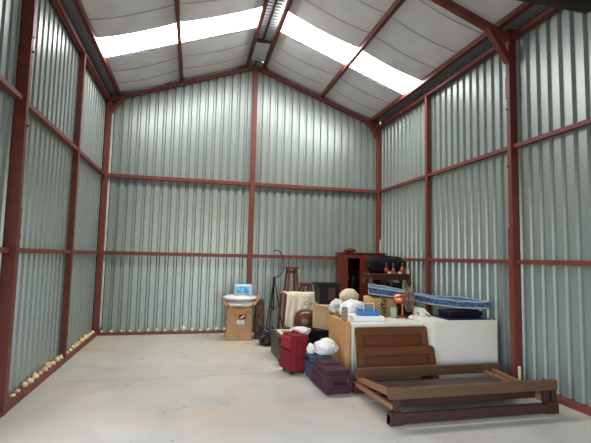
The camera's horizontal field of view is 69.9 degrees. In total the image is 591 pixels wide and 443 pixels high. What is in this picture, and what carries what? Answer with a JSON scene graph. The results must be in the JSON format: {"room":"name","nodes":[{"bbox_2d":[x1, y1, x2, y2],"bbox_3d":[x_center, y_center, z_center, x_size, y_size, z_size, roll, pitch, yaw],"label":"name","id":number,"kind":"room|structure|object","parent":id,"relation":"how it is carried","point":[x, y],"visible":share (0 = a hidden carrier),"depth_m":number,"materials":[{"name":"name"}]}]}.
{"room":"storage warehouse","nodes":[
{"label":"storage warehouse","id":0,"kind":"room"},
{"bbox_2d":[0,0,106,394],"bbox_3d":[-3.308,-0.453,5.848,0.038,4.940,5.530,2,-5,-14],"label":"wall","id":1,"kind":"structure","parent":0,"point":[54,78],"depth_m":5.50,"materials":[{"name":"metal"}]},
{"bbox_2d":[0,247,11,252],"bbox_3d":[-2.633,0.208,3.229,0.070,0.052,2.060,2,-5,-14],"label":"trim","id":2,"kind":"structure","parent":1,"relation":"attached to","point":[2,249],"depth_m":4.09,"materials":[{"name":"red metal"}]},
{"bbox_2d":[0,74,22,100],"bbox_3d":[-2.599,-1.350,3.361,0.070,0.052,2.060,2,-5,-14],"label":"trim","id":3,"kind":"structure","parent":1,"relation":"attached to","point":[5,85],"depth_m":4.09,"materials":[{"name":"red metal"}]},
{"bbox_2d":[0,0,36,416],"bbox_3d":[-2.846,-0.520,4.329,0.132,4.840,0.086,2,-5,-14],"label":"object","id":4,"kind":"structure","parent":1,"relation":"attached to","point":[13,215],"depth_m":4.28,"materials":[{"name":"red metal"}]},
{"bbox_2d":[19,248,70,253],"bbox_3d":[-3.140,0.372,5.302,0.070,0.052,2.080,2,-5,-14],"label":"trim","id":5,"kind":"structure","parent":1,"relation":"attached to","point":[21,250],"depth_m":5.11,"materials":[{"name":"red metal"}]},
{"bbox_2d":[0,332,98,417],"bbox_3d":[-2.731,1.802,3.363,0.135,0.055,10.290,2,-5,-14],"label":"baseboard","id":6,"kind":"structure","parent":1,"relation":"attached to","point":[24,391],"depth_m":5.21,"materials":[{"name":"red metal"}]},
{"bbox_2d":[9,330,94,396],"bbox_3d":[-3.204,1.896,5.257,0.100,0.106,6.071,2,-5,-14],"label":"foam","id":7,"kind":"object","parent":1,"relation":"attached to","point":[35,375],"visible":0.74,"depth_m":5.64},
{"bbox_2d":[29,102,77,150],"bbox_3d":[-3.106,-1.186,5.434,0.070,0.052,2.080,2,-5,-14],"label":"trim","id":8,"kind":"structure","parent":1,"relation":"attached to","point":[33,110],"depth_m":5.27,"materials":[{"name":"red metal"}]},
{"bbox_2d":[50,0,85,53],"bbox_3d":[-3.065,-2.730,5.560,0.080,0.085,2.150,2,-5,-14],"label":"trim","id":9,"kind":"structure","parent":1,"relation":"attached to","point":[57,5],"depth_m":5.79,"materials":[{"name":"red metal"}]},
{"bbox_2d":[59,52,85,357],"bbox_3d":[-3.370,-0.296,6.403,0.085,4.720,0.068,2,-5,-14],"label":"trim","id":10,"kind":"structure","parent":1,"relation":"attached to","point":[82,57],"depth_m":6.37,"materials":[{"name":"red metal"}]},
{"bbox_2d":[73,250,100,253],"bbox_3d":[-3.642,0.535,7.355,0.070,0.052,2.020,2,-5,-14],"label":"trim","id":11,"kind":"structure","parent":1,"relation":"attached to","point":[74,251],"depth_m":7.17,"materials":[{"name":"red metal"}]},
{"bbox_2d":[80,150,104,175],"bbox_3d":[-3.608,-1.023,7.487,0.070,0.052,2.020,2,-5,-14],"label":"trim","id":12,"kind":"structure","parent":1,"relation":"attached to","point":[83,156],"depth_m":7.39,"materials":[{"name":"red metal"}]},
{"bbox_2d":[86,51,110,101],"bbox_3d":[-3.567,-2.568,7.614,0.080,0.085,2.090,2,-5,-14],"label":"trim","id":13,"kind":"structure","parent":1,"relation":"attached to","point":[89,64],"depth_m":7.51,"materials":[{"name":"red metal"}]},
{"bbox_2d":[93,60,379,332],"bbox_3d":[-0.969,-0.668,9.306,6.107,6.055,0.038,2,-5,-14],"label":"wall","id":14,"kind":"structure","parent":0,"point":[200,130],"depth_m":9.16,"materials":[{"name":"metal"}]},
{"bbox_2d":[73,0,120,95],"bbox_3d":[-2.430,-3.018,3.787,0.060,0.090,10.230,2,-5,-14],"label":"trim","id":15,"kind":"structure","parent":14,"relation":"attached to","point":[79,6],"depth_m":6.54,"materials":[{"name":"red metal"}]},
{"bbox_2d":[93,98,112,331],"bbox_3d":[-3.860,-0.157,8.477,0.095,4.770,0.090,2,-5,-14],"label":"trim","id":16,"kind":"structure","parent":14,"relation":"attached to","point":[101,237],"depth_m":8.43,"materials":[{"name":"red metal"}]},
{"bbox_2d":[99,112,113,326],"bbox_3d":[-3.802,-0.102,8.525,0.035,4.370,0.015,2,-5,-14],"label":"trim","id":17,"kind":"structure","parent":14,"relation":"attached to","point":[105,240],"depth_m":8.51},
{"bbox_2d":[109,96,125,112],"bbox_3d":[-3.647,-2.397,8.680,0.307,0.390,0.060,2,-5,-14],"label":"trim","id":18,"kind":"structure","parent":14,"relation":"attached to","point":[123,98],"depth_m":8.66,"materials":[{"name":"red metal"}]},
{"bbox_2d":[100,325,224,332],"bbox_3d":[-2.566,2.186,8.649,2.651,0.128,0.099,2,-5,-14],"label":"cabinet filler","id":19,"kind":"object","parent":14,"relation":"attached to","point":[183,328],"visible":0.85,"depth_m":8.66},
{"bbox_2d":[103,251,247,257],"bbox_3d":[-2.433,0.680,8.762,2.890,0.070,0.085,2,-5,-14],"label":"trim","id":20,"kind":"structure","parent":14,"relation":"attached to","point":[104,252],"depth_m":8.69,"materials":[{"name":"red metal"}]},
{"bbox_2d":[97,330,253,335],"bbox_3d":[-1.014,2.319,8.964,5.867,0.045,0.175,2,-5,-14],"label":"baseboard","id":21,"kind":"structure","parent":14,"relation":"attached to","point":[213,331],"depth_m":8.47,"materials":[{"name":"red metal"}]},
{"bbox_2d":[107,173,249,185],"bbox_3d":[-2.399,-0.877,8.894,2.890,0.070,0.085,2,-5,-14],"label":"trim","id":22,"kind":"structure","parent":14,"relation":"attached to","point":[112,175],"depth_m":8.84,"materials":[{"name":"red metal"}]},
{"bbox_2d":[175,0,182,81],"bbox_3d":[-1.225,-3.416,4.113,0.060,0.100,10.230,2,-5,-14],"label":"trim","id":23,"kind":"structure","parent":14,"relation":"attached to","point":[177,2],"depth_m":7.16,"materials":[{"name":"red metal"}]},
{"bbox_2d":[111,65,255,101],"bbox_3d":[-2.347,-2.974,9.070,3.004,1.159,0.070,2,-5,-14],"label":"trim","id":24,"kind":"structure","parent":14,"relation":"attached to","point":[245,69],"depth_m":9.03,"materials":[{"name":"red metal"}]},
{"bbox_2d":[247,67,257,284],"bbox_3d":[-0.950,-0.548,9.209,0.100,5.800,0.110,2,-5,-14],"label":"trim","id":25,"kind":"structure","parent":14,"relation":"attached to","point":[255,71],"depth_m":9.20,"materials":[{"name":"red metal"}]},
{"bbox_2d":[246,0,268,66],"bbox_3d":[0.136,-3.865,4.482,0.060,0.100,10.230,2,-5,-14],"label":"trim","id":26,"kind":"structure","parent":14,"relation":"attached to","point":[264,7],"depth_m":7.85,"materials":[{"name":"red metal"}]},
{"bbox_2d":[263,0,292,68],"bbox_3d":[0.505,-3.848,4.571,0.060,0.100,10.230,2,-5,-14],"label":"trim","id":27,"kind":"structure","parent":14,"relation":"attached to","point":[289,2],"depth_m":7.91,"materials":[{"name":"red metal"}]},
{"bbox_2d":[253,254,336,258],"bbox_3d":[0.470,0.804,9.462,2.887,0.070,0.085,2,-5,-14],"label":"trim","id":28,"kind":"structure","parent":14,"relation":"attached to","point":[254,255],"depth_m":9.30,"materials":[{"name":"red metal"}]},
{"bbox_2d":[255,182,376,193],"bbox_3d":[0.504,-0.754,9.594,2.887,0.070,0.085,2,-5,-14],"label":"trim","id":29,"kind":"structure","parent":14,"relation":"attached to","point":[256,184],"depth_m":9.55,"materials":[{"name":"red metal"}]},
{"bbox_2d":[256,65,377,127],"bbox_3d":[0.546,-2.851,9.768,3.001,1.159,0.070,2,-5,-14],"label":"trim","id":30,"kind":"structure","parent":14,"relation":"attached to","point":[260,69],"depth_m":9.72,"materials":[{"name":"red metal"}]},
{"bbox_2d":[321,0,404,97],"bbox_3d":[1.822,-3.293,4.849,0.060,0.100,10.230,2,-5,-14],"label":"trim","id":31,"kind":"structure","parent":14,"relation":"attached to","point":[394,7],"depth_m":7.27,"materials":[{"name":"red metal"}]},
{"bbox_2d":[367,122,378,138],"bbox_3d":[1.829,-2.164,10.001,0.307,0.390,0.060,2,-5,-14],"label":"trim","id":32,"kind":"structure","parent":14,"relation":"attached to","point":[370,126],"depth_m":9.97,"materials":[{"name":"red metal"}]},
{"bbox_2d":[375,125,380,252],"bbox_3d":[1.931,0.089,9.873,0.095,4.770,0.090,2,-5,-14],"label":"trim","id":33,"kind":"structure","parent":14,"relation":"attached to","point":[378,131],"depth_m":9.90,"materials":[{"name":"red metal"}]},
{"bbox_2d":[371,2,534,121],"bbox_3d":[3.026,-2.786,5.103,0.060,0.090,10.230,2,-5,-14],"label":"trim","id":34,"kind":"structure","parent":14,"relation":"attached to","point":[524,6],"depth_m":6.81,"materials":[{"name":"red metal"}]},
{"bbox_2d":[251,42,269,61],"bbox_3d":[0.325,-4.006,4.534,0.360,0.020,10.220,2,-5,-14],"label":"ceiling","id":35,"kind":"structure","parent":0,"point":[261,49],"depth_m":9.05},
{"bbox_2d":[257,0,277,43],"bbox_3d":[-0.433,-3.736,7.631,0.360,0.050,2.020,2,-5,-14],"label":"trim","id":36,"kind":"structure","parent":35,"relation":"attached to","point":[262,40],"depth_m":8.06,"materials":[{"name":"metal"}]},
{"bbox_2d":[0,333,590,442],"bbox_3d":[0.157,2.036,4.159,6.557,0.150,10.500,2,-5,-14],"label":"floor","id":37,"kind":"structure","parent":0,"point":[269,406],"depth_m":4.46,"materials":[{"name":"concrete"}]},
{"bbox_2d":[68,372,278,381],"bbox_3d":[-1.547,2.040,5.550,2.700,0.001,0.008,2,-5,-14],"label":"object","id":38,"kind":"structure","parent":37,"relation":"on","point":[277,372],"depth_m":5.51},
{"bbox_2d":[222,294,259,340],"bbox_3d":[-1.071,1.854,8.216,0.726,0.842,0.484,2,-5,-11],"label":"cardboard box","id":39,"kind":"object","parent":37,"relation":"on","point":[238,319],"visible":0.98,"depth_m":8.00,"materials":[{"name":"cardboard"}]},
{"bbox_2d":[223,301,256,306],"bbox_3d":[-1.076,1.585,8.236,0.648,0.131,0.562,2,-5,-14],"label":"cushion","id":40,"kind":"object","parent":39,"relation":"in","point":[231,303],"visible":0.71,"depth_m":8.03,"materials":[{"name":"white fabric"}]},
{"bbox_2d":[223,294,256,300],"bbox_3d":[-1.082,1.475,8.253,0.666,0.119,0.582,2,-5,-14],"label":"cushion","id":41,"kind":"object","parent":40,"relation":"on","point":[231,297],"visible":0.88,"depth_m":8.05,"materials":[{"name":"white fabric"}]},
{"bbox_2d":[234,284,251,294],"bbox_3d":[-1.025,1.321,8.231,0.330,0.202,0.203,3,-5,-18],"label":"pack","id":42,"kind":"object","parent":41,"relation":"on","point":[239,289],"visible":1,"depth_m":8.14},
{"bbox_2d":[236,286,248,293],"bbox_3d":[-1.016,1.317,8.129,0.245,0.135,0.004,3,-5,-18],"label":"print","id":43,"kind":"object","parent":42,"relation":"attached to","point":[239,289],"depth_m":8.13},
{"bbox_2d":[253,298,263,338],"bbox_3d":[-0.721,1.902,8.320,0.196,0.780,0.204,-1,-5,28],"label":"rolled rug","id":44,"kind":"object","parent":37,"relation":"on","point":[258,320],"visible":0.71,"depth_m":8.24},
{"bbox_2d":[257,327,275,345],"bbox_3d":[-0.481,2.099,7.776,0.424,0.306,0.495,1,-5,6],"label":"bag","id":45,"kind":"object","parent":37,"relation":"on","point":[264,337],"visible":0.68,"depth_m":7.62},
{"bbox_2d":[266,250,283,327],"bbox_3d":[-0.448,1.461,8.783,0.418,1.752,0.380,2,-5,-14],"label":"tripod stand","id":46,"kind":"object","parent":37,"relation":"on","point":[274,278],"visible":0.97,"depth_m":8.73,"materials":[{"name":"black plastic"}]},
{"bbox_2d":[277,343,282,361],"bbox_3d":[-0.194,1.967,6.339,0.156,0.340,0.279,2,-5,-14],"label":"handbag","id":47,"kind":"object","parent":37,"relation":"on","point":[280,346],"visible":0.23,"depth_m":6.31,"materials":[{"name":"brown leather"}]},
{"bbox_2d":[277,291,286,328],"bbox_3d":[0.049,1.832,8.150,0.735,0.926,0.470,2,-5,-14],"label":"side table","id":48,"kind":"object","parent":37,"relation":"on","point":[280,292],"visible":0.45,"depth_m":8.06,"materials":[{"name":"brown wood"}]},
{"bbox_2d":[282,291,316,328],"bbox_3d":[0.075,1.712,8.060,0.642,0.724,0.435,2,-5,-14],"label":"table cloth","id":49,"kind":"object","parent":48,"relation":"on","point":[296,301],"visible":0.7,"depth_m":7.90,"materials":[{"name":"beige"}]},
{"bbox_2d":[283,267,298,291],"bbox_3d":[-0.079,1.127,8.272,0.246,0.472,0.246,3,-5,-20],"label":"wooden stool","id":50,"kind":"object","parent":49,"relation":"on","point":[288,269],"visible":1,"depth_m":8.21,"materials":[{"name":"brown wood"}]},
{"bbox_2d":[299,283,312,291],"bbox_3d":[0.203,1.290,8.287,0.225,0.172,0.224,3,-5,-20],"label":"wooden stool","id":51,"kind":"object","parent":48,"relation":"on","point":[308,285],"visible":0.89,"depth_m":8.22,"materials":[{"name":"brown wood"}]},
{"bbox_2d":[271,331,308,357],"bbox_3d":[-0.109,2.017,6.935,0.500,0.345,0.660,2,-5,-14],"label":"trunk","id":52,"kind":"object","parent":37,"relation":"on","point":[275,336],"visible":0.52,"depth_m":6.84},
{"bbox_2d":[276,329,288,334],"bbox_3d":[-0.085,1.837,6.997,0.380,0.022,0.520,2,-5,-14],"label":"picture frame","id":53,"kind":"object","parent":52,"relation":"on","point":[280,331],"visible":0.34,"depth_m":7.10,"materials":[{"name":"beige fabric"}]},
{"bbox_2d":[279,329,307,374],"bbox_3d":[-0.033,1.823,5.964,0.295,0.572,0.354,4,-5,-25],"label":"suitcase","id":54,"kind":"object","parent":37,"relation":"on","point":[294,343],"visible":0.96,"depth_m":5.83,"materials":[{"name":"red fabric"}]},
{"bbox_2d":[289,326,310,334],"bbox_3d":[0.078,1.740,6.746,0.344,0.133,0.242,2,-5,-14],"label":"plastic bag","id":55,"kind":"object","parent":54,"relation":"on","point":[302,329],"visible":0.6,"depth_m":6.70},
{"bbox_2d":[294,309,312,335],"bbox_3d":[0.175,1.917,7.611,0.424,0.670,0.424,2,-5,-14],"label":"bag","id":56,"kind":"object","parent":37,"relation":"on","point":[303,317],"visible":0.5,"depth_m":7.46,"materials":[{"name":"brown leather"}]},
{"bbox_2d":[307,326,328,343],"bbox_3d":[0.504,2.015,7.168,0.470,0.415,0.470,3,-5,-22],"label":"plastic crate","id":57,"kind":"object","parent":37,"relation":"on","point":[316,334],"visible":0.25,"depth_m":7.00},
{"bbox_2d":[312,303,333,329],"bbox_3d":[0.578,1.579,7.156,0.486,0.453,0.421,-3,-7,43],"label":"cardboard box","id":58,"kind":"object","parent":57,"relation":"on","point":[321,312],"visible":0.49,"depth_m":7.08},
{"bbox_2d":[312,282,341,302],"bbox_3d":[0.539,1.233,7.331,0.420,0.335,0.340,3,-5,-17],"label":"tub","id":59,"kind":"object","parent":58,"relation":"on","point":[324,292],"visible":0.99,"depth_m":7.20,"materials":[{"name":"black plastic"}]},
{"bbox_2d":[304,352,332,378],"bbox_3d":[0.290,1.934,5.661,0.350,0.312,0.320,2,-5,-14],"label":"suitcase","id":60,"kind":"object","parent":37,"relation":"on","point":[310,359],"visible":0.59,"depth_m":5.56,"materials":[{"name":"blue fabric"}]},
{"bbox_2d":[306,343,314,353],"bbox_3d":[0.206,1.708,5.705,0.124,0.138,0.159,2,-5,-14],"label":"plastic bag","id":61,"kind":"object","parent":60,"relation":"on","point":[310,348],"visible":0.99,"depth_m":5.65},
{"bbox_2d":[314,338,338,354],"bbox_3d":[0.420,1.678,5.712,0.350,0.210,0.329,2,-5,-14],"label":"plastic bag","id":62,"kind":"object","parent":60,"relation":"on","point":[325,346],"visible":0.98,"depth_m":5.61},
{"bbox_2d":[311,359,352,394],"bbox_3d":[0.447,1.906,5.214,0.357,0.300,0.590,3,-5,-17],"label":"suitcase","id":63,"kind":"object","parent":37,"relation":"on","point":[328,375],"visible":1,"depth_m":5.01,"materials":[{"name":"fabric"}]},
{"bbox_2d":[329,315,349,372],"bbox_3d":[0.608,1.744,5.950,0.072,0.755,0.710,2,-5,-14],"label":"cardboard box","id":64,"kind":"object","parent":37,"relation":"on","point":[339,330],"visible":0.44,"depth_m":5.76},
{"bbox_2d":[342,307,347,320],"bbox_3d":[0.672,1.261,5.777,0.062,0.179,0.070,2,-5,-14],"label":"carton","id":65,"kind":"object","parent":64,"relation":"on","point":[344,309],"visible":1,"depth_m":5.75,"materials":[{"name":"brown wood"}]},
{"bbox_2d":[335,252,386,301],"bbox_3d":[1.434,1.556,9.307,1.040,1.730,0.488,2,-5,-14],"label":"display cabinet","id":66,"kind":"object","parent":37,"relation":"on","point":[350,266],"visible":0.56,"depth_m":9.17,"materials":[{"name":"brown wood"}]},
{"bbox_2d":[344,248,355,251],"bbox_3d":[1.191,0.629,9.263,0.300,0.100,0.180,2,-5,-14],"label":"lidded dish","id":67,"kind":"object","parent":66,"relation":"on","point":[348,249],"visible":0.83,"depth_m":9.19,"materials":[{"name":"brown wood"}]},
{"bbox_2d":[363,296,395,316],"bbox_3d":[1.413,1.755,7.120,0.400,0.965,0.443,2,-5,-14],"label":"cardboard box","id":68,"kind":"object","parent":37,"relation":"on","point":[376,300],"visible":0.32,"depth_m":6.95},
{"bbox_2d":[348,317,422,380],"bbox_3d":[1.181,1.768,5.964,1.040,0.735,0.590,2,-5,-14],"label":"base cabinet","id":69,"kind":"object","parent":37,"relation":"on","point":[388,321],"visible":0.31,"depth_m":5.67,"materials":[{"name":"beige laminate"}]},
{"bbox_2d":[339,299,362,315],"bbox_3d":[0.850,1.286,6.290,0.436,0.262,0.231,2,-5,-14],"label":"plastic bag","id":70,"kind":"object","parent":69,"relation":"on","point":[351,304],"visible":0.55,"depth_m":6.22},
{"bbox_2d":[348,313,384,321],"bbox_3d":[0.984,1.361,6.002,0.450,0.070,0.350,2,-5,-11],"label":"box","id":71,"kind":"object","parent":69,"relation":"on","point":[353,317],"visible":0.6,"depth_m":5.84,"materials":[{"name":"white paper"}]},
{"bbox_2d":[356,307,378,315],"bbox_3d":[1.018,1.275,5.997,0.300,0.100,0.180,1,-5,-2],"label":"plastic tray","id":72,"kind":"object","parent":71,"relation":"on","point":[359,312],"visible":1,"depth_m":5.91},
{"bbox_2d":[363,303,373,310],"bbox_3d":[1.047,1.242,6.053,0.160,0.140,0.056,2,-5,-8],"label":"picture frame","id":73,"kind":"object","parent":72,"relation":"in","point":[366,306],"visible":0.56,"depth_m":6.04,"materials":[{"name":"white plastic"}]},
{"bbox_2d":[380,296,385,316],"bbox_3d":[1.314,1.274,6.355,0.100,0.318,0.098,2,-5,-14],"label":"metal ornament","id":74,"kind":"object","parent":69,"relation":"on","point":[381,296],"visible":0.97,"depth_m":6.35,"materials":[{"name":"metal"}]},
{"bbox_2d":[390,307,396,317],"bbox_3d":[1.466,1.360,6.316,0.106,0.147,0.105,2,-5,-14],"label":"ceramic pot","id":75,"kind":"object","parent":69,"relation":"on","point":[393,310],"visible":1,"depth_m":6.28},
{"bbox_2d":[393,286,414,318],"bbox_3d":[1.618,1.206,6.342,0.300,0.464,0.378,1,-5,0],"label":"desk fan","id":76,"kind":"object","parent":69,"relation":"on","point":[401,299],"visible":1,"depth_m":6.29,"materials":[{"name":"orange metal"}]},
{"bbox_2d":[361,296,410,318],"bbox_3d":[1.767,1.907,8.229,0.860,0.865,0.470,2,-5,-14],"label":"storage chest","id":77,"kind":"object","parent":37,"relation":"on","point":[398,306],"visible":0.11,"depth_m":8.09,"materials":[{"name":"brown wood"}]},
{"bbox_2d":[362,273,410,295],"bbox_3d":[1.781,1.253,8.284,0.878,0.467,0.420,2,-5,-14],"label":"table","id":78,"kind":"object","parent":77,"relation":"on","point":[372,276],"visible":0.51,"depth_m":8.14,"materials":[{"name":"brown wood"}]},
{"bbox_2d":[366,256,405,272],"bbox_3d":[1.778,0.851,8.352,0.843,0.346,0.295,2,-5,-14],"label":"holdall","id":79,"kind":"object","parent":78,"relation":"on","point":[376,264],"visible":0.84,"depth_m":8.23,"materials":[{"name":"black fabric"}]},
{"bbox_2d":[399,263,405,273],"bbox_3d":[2.085,0.913,8.235,0.119,0.216,0.117,2,-5,-14],"label":"copper vase","id":80,"kind":"object","parent":78,"relation":"on","point":[402,269],"visible":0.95,"depth_m":8.20,"materials":[{"name":"orange metal"}]},
{"bbox_2d":[388,283,401,289],"bbox_3d":[1.954,1.345,8.319,0.200,0.273,0.200,2,-5,-14],"label":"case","id":81,"kind":"object","parent":77,"relation":"on","point":[395,285],"visible":0.32,"depth_m":8.23,"materials":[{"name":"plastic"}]},
{"bbox_2d":[355,326,430,378],"bbox_3d":[1.292,1.757,5.576,1.033,0.706,0.181,2,-5,-14],"label":"headboard","id":82,"kind":"object","parent":37,"relation":"on","point":[365,337],"visible":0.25,"depth_m":5.62,"materials":[{"name":"brown wood"}]},
{"bbox_2d":[357,346,438,378],"bbox_3d":[1.314,1.855,5.390,1.077,0.486,0.185,2,-5,-14],"label":"headboard","id":83,"kind":"object","parent":37,"relation":"on","point":[405,355],"visible":0.5,"depth_m":5.42,"materials":[{"name":"brown wood"}]},
{"bbox_2d":[411,307,497,378],"bbox_3d":[2.242,1.706,6.027,0.995,0.915,0.620,2,-5,-14],"label":"chest freezer","id":84,"kind":"object","parent":37,"relation":"on","point":[455,340],"visible":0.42,"depth_m":5.74,"materials":[{"name":"white metal"}]},
{"bbox_2d":[368,283,491,308],"bbox_3d":[1.960,1.190,6.775,2.310,0.242,0.756,-3,-6,42],"label":"mattress","id":85,"kind":"object","parent":84,"relation":"on","point":[459,302],"visible":0.88,"depth_m":6.42,"materials":[{"name":"fabric"}]},
{"bbox_2d":[438,309,481,316],"bbox_3d":[2.409,1.336,6.200,0.530,0.081,0.320,2,-5,-14],"label":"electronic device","id":86,"kind":"object","parent":84,"relation":"on","point":[447,312],"visible":0.96,"depth_m":6.08,"materials":[{"name":"black plastic"}]},
{"bbox_2d":[352,362,558,426],"bbox_3d":[1.782,1.871,4.818,2.050,0.362,1.060,2,-5,-14],"label":"frame","id":87,"kind":"object","parent":37,"relation":"on","point":[497,385],"visible":1,"depth_m":4.45,"materials":[{"name":"brown wood"}]},
{"bbox_3d":[0.880,1.835,6.839,0.480,0.735,0.242,2,-5,-14],"label":"cardboard box","id":88,"kind":"object","parent":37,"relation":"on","visible":0},
{"bbox_2d":[328,298,343,312],"bbox_3d":[0.676,1.348,6.807,0.291,0.218,0.212,2,-5,-14],"label":"plastic bag","id":89,"kind":"object","parent":88,"relation":"on","point":[334,306],"visible":0.77,"depth_m":6.74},
{"bbox_3d":[0.994,1.803,7.180,0.330,0.860,0.282,2,-5,-14],"label":"cardboard box","id":90,"kind":"object","parent":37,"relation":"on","visible":0},
{"bbox_2d":[339,289,358,301],"bbox_3d":[0.902,1.247,7.135,0.280,0.232,0.290,-2,-6,33],"label":"sack","id":91,"kind":"object","parent":90,"relation":"on","point":[346,294],"visible":0.72,"depth_m":7.06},
{"bbox_2d":[60,0,542,121],"bbox_3d":[0.301,-3.503,4.540,6.357,1.183,10.320,2,-5,-14],"label":"ceiling","id":92,"kind":"structure","parent":0,"point":[415,15],"depth_m":7.21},
{"bbox_2d":[89,4,174,19],"bbox_3d":[-2.383,-3.083,6.210,1.183,0.440,0.018,2,-5,-13],"label":"trim","id":93,"kind":"structure","parent":92,"relation":"attached to","point":[174,4],"depth_m":6.19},
{"bbox_2d":[97,7,261,56],"bbox_3d":[-1.902,-3.262,7.255,2.630,0.962,0.700,2,-5,-14],"label":"window","id":94,"kind":"structure","parent":92,"relation":"attached to","point":[190,30],"depth_m":7.26,"materials":[{"name":"white"}]},
{"bbox_2d":[258,0,286,39],"bbox_3d":[-0.429,-3.802,7.627,0.400,0.040,2.000,2,-5,-14],"label":"vent","id":95,"kind":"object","parent":92,"relation":"attached to","point":[278,8],"depth_m":7.88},
{"bbox_2d":[305,0,368,32],"bbox_3d":[0.611,-3.437,6.976,1.310,0.486,0.012,2,-5,-14],"label":"trim","id":96,"kind":"structure","parent":92,"relation":"attached to","point":[305,0],"depth_m":7.00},
{"bbox_2d":[281,12,419,93],"bbox_3d":[1.001,-3.138,7.955,2.627,0.961,0.700,2,-5,-14],"label":"window","id":97,"kind":"structure","parent":92,"relation":"attached to","point":[293,26],"depth_m":7.97,"materials":[{"name":"white"}]},
{"bbox_2d":[375,36,435,68],"bbox_3d":[1.876,-2.904,7.245,1.203,0.447,0.013,2,-5,-14],"label":"trim","id":98,"kind":"structure","parent":92,"relation":"attached to","point":[375,36],"depth_m":7.25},
{"bbox_2d":[392,17,457,52],"bbox_3d":[2.018,-2.950,6.661,1.203,0.447,0.020,2,-5,-14],"label":"trim","id":99,"kind":"structure","parent":92,"relation":"attached to","point":[392,17],"depth_m":6.65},
{"bbox_2d":[420,0,482,33],"bbox_3d":[2.161,-2.997,6.076,1.203,0.447,0.017,2,-5,-14],"label":"trim","id":100,"kind":"structure","parent":92,"relation":"attached to","point":[420,0],"depth_m":6.08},
{"bbox_2d":[380,6,590,406],"bbox_3d":[3.223,-0.380,4.987,0.038,4.940,10.280,2,-5,-14],"label":"wall","id":101,"kind":"structure","parent":0,"point":[470,211],"depth_m":5.81,"materials":[{"name":"metal"}]},
{"bbox_2d":[379,175,424,192],"bbox_3d":[2.227,-0.775,8.894,0.070,0.052,2.020,2,-5,-14],"label":"trim","id":102,"kind":"structure","parent":101,"relation":"attached to","point":[423,176],"depth_m":8.73,"materials":[{"name":"red metal"}]},
{"bbox_2d":[379,93,425,128],"bbox_3d":[2.257,-2.320,9.018,0.080,0.085,2.090,2,-5,-14],"label":"trim","id":103,"kind":"structure","parent":101,"relation":"attached to","point":[421,98],"depth_m":8.88,"materials":[{"name":"red metal"}]},
{"bbox_2d":[398,258,424,260],"bbox_3d":[2.192,0.783,8.762,0.070,0.052,2.020,2,-5,-14],"label":"trim","id":104,"kind":"structure","parent":101,"relation":"attached to","point":[403,259],"depth_m":8.21,"materials":[{"name":"red metal"}]},
{"bbox_2d":[425,94,431,313],"bbox_3d":[2.450,-0.049,7.807,0.085,4.720,0.068,2,-5,-14],"label":"trim","id":105,"kind":"structure","parent":101,"relation":"attached to","point":[427,98],"depth_m":7.81,"materials":[{"name":"red metal"}]},
{"bbox_2d":[426,42,504,96],"bbox_3d":[2.760,-2.482,6.965,0.080,0.085,2.150,2,-5,-14],"label":"trim","id":106,"kind":"structure","parent":101,"relation":"attached to","point":[491,51],"depth_m":6.92,"materials":[{"name":"red metal"}]},
{"bbox_2d":[428,147,506,176],"bbox_3d":[2.729,-0.937,6.841,0.070,0.052,2.080,2,-5,-14],"label":"trim","id":107,"kind":"structure","parent":101,"relation":"attached to","point":[502,150],"depth_m":6.65,"materials":[{"name":"red metal"}]},
{"bbox_2d":[428,258,508,262],"bbox_3d":[2.694,0.621,6.709,0.070,0.052,2.080,2,-5,-14],"label":"trim","id":108,"kind":"structure","parent":101,"relation":"attached to","point":[429,259],"depth_m":6.46,"materials":[{"name":"red metal"}]},
{"bbox_2d":[430,0,510,42],"bbox_3d":[1.561,-3.150,5.615,3.010,1.182,0.080,2,-5,-14],"label":"trim","id":109,"kind":"structure","parent":101,"relation":"attached to","point":[451,6],"depth_m":5.76,"materials":[{"name":"red metal"}]},
{"bbox_2d":[484,22,512,63],"bbox_3d":[2.796,-2.464,5.852,0.417,0.528,0.085,2,-5,-14],"label":"trim","id":110,"kind":"structure","parent":101,"relation":"attached to","point":[491,33],"depth_m":5.82,"materials":[{"name":"red metal"}]},
{"bbox_2d":[505,28,522,379],"bbox_3d":[2.948,-0.274,5.727,0.132,4.840,0.086,2,-5,-14],"label":"trim","id":111,"kind":"structure","parent":101,"relation":"attached to","point":[516,356],"depth_m":5.68,"materials":[{"name":"red metal"}]},
{"bbox_2d":[518,366,520,379],"bbox_3d":[2.892,1.966,5.458,0.030,0.190,0.020,2,-5,-14],"label":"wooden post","id":112,"kind":"structure","parent":101,"relation":"attached to","point":[519,367],"depth_m":5.45,"materials":[{"name":"wood"}]},
{"bbox_2d":[510,7,561,39],"bbox_3d":[3.267,-2.646,4.893,0.080,0.085,2.130,2,-5,-14],"label":"trim","id":113,"kind":"structure","parent":101,"relation":"attached to","point":[548,12],"depth_m":5.49,"materials":[{"name":"red metal"}]},
{"bbox_2d":[513,118,590,147],"bbox_3d":[3.236,-1.101,4.768,0.070,0.052,2.060,2,-5,-14],"label":"trim","id":114,"kind":"structure","parent":101,"relation":"attached to","point":[586,122],"depth_m":5.11,"materials":[{"name":"red metal"}]},
{"bbox_2d":[516,0,590,13],"bbox_3d":[0.369,-2.567,4.090,6.077,0.146,0.150,2,-5,-14],"label":"trim","id":115,"kind":"structure","parent":101,"relation":"attached to","point":[580,6],"depth_m":4.69,"materials":[{"name":"metal"}]},
{"bbox_2d":[516,260,590,265],"bbox_3d":[3.201,0.457,4.636,0.070,0.052,2.060,2,-5,-14],"label":"trim","id":116,"kind":"structure","parent":101,"relation":"attached to","point":[549,262],"depth_m":5.00,"materials":[{"name":"red metal"}]},
{"bbox_2d":[557,394,590,415],"bbox_3d":[3.099,2.050,4.769,0.135,0.055,10.290,2,-5,-14],"label":"baseboard","id":117,"kind":"structure","parent":101,"relation":"attached to","point":[583,408],"depth_m":4.67,"materials":[{"name":"red metal"}]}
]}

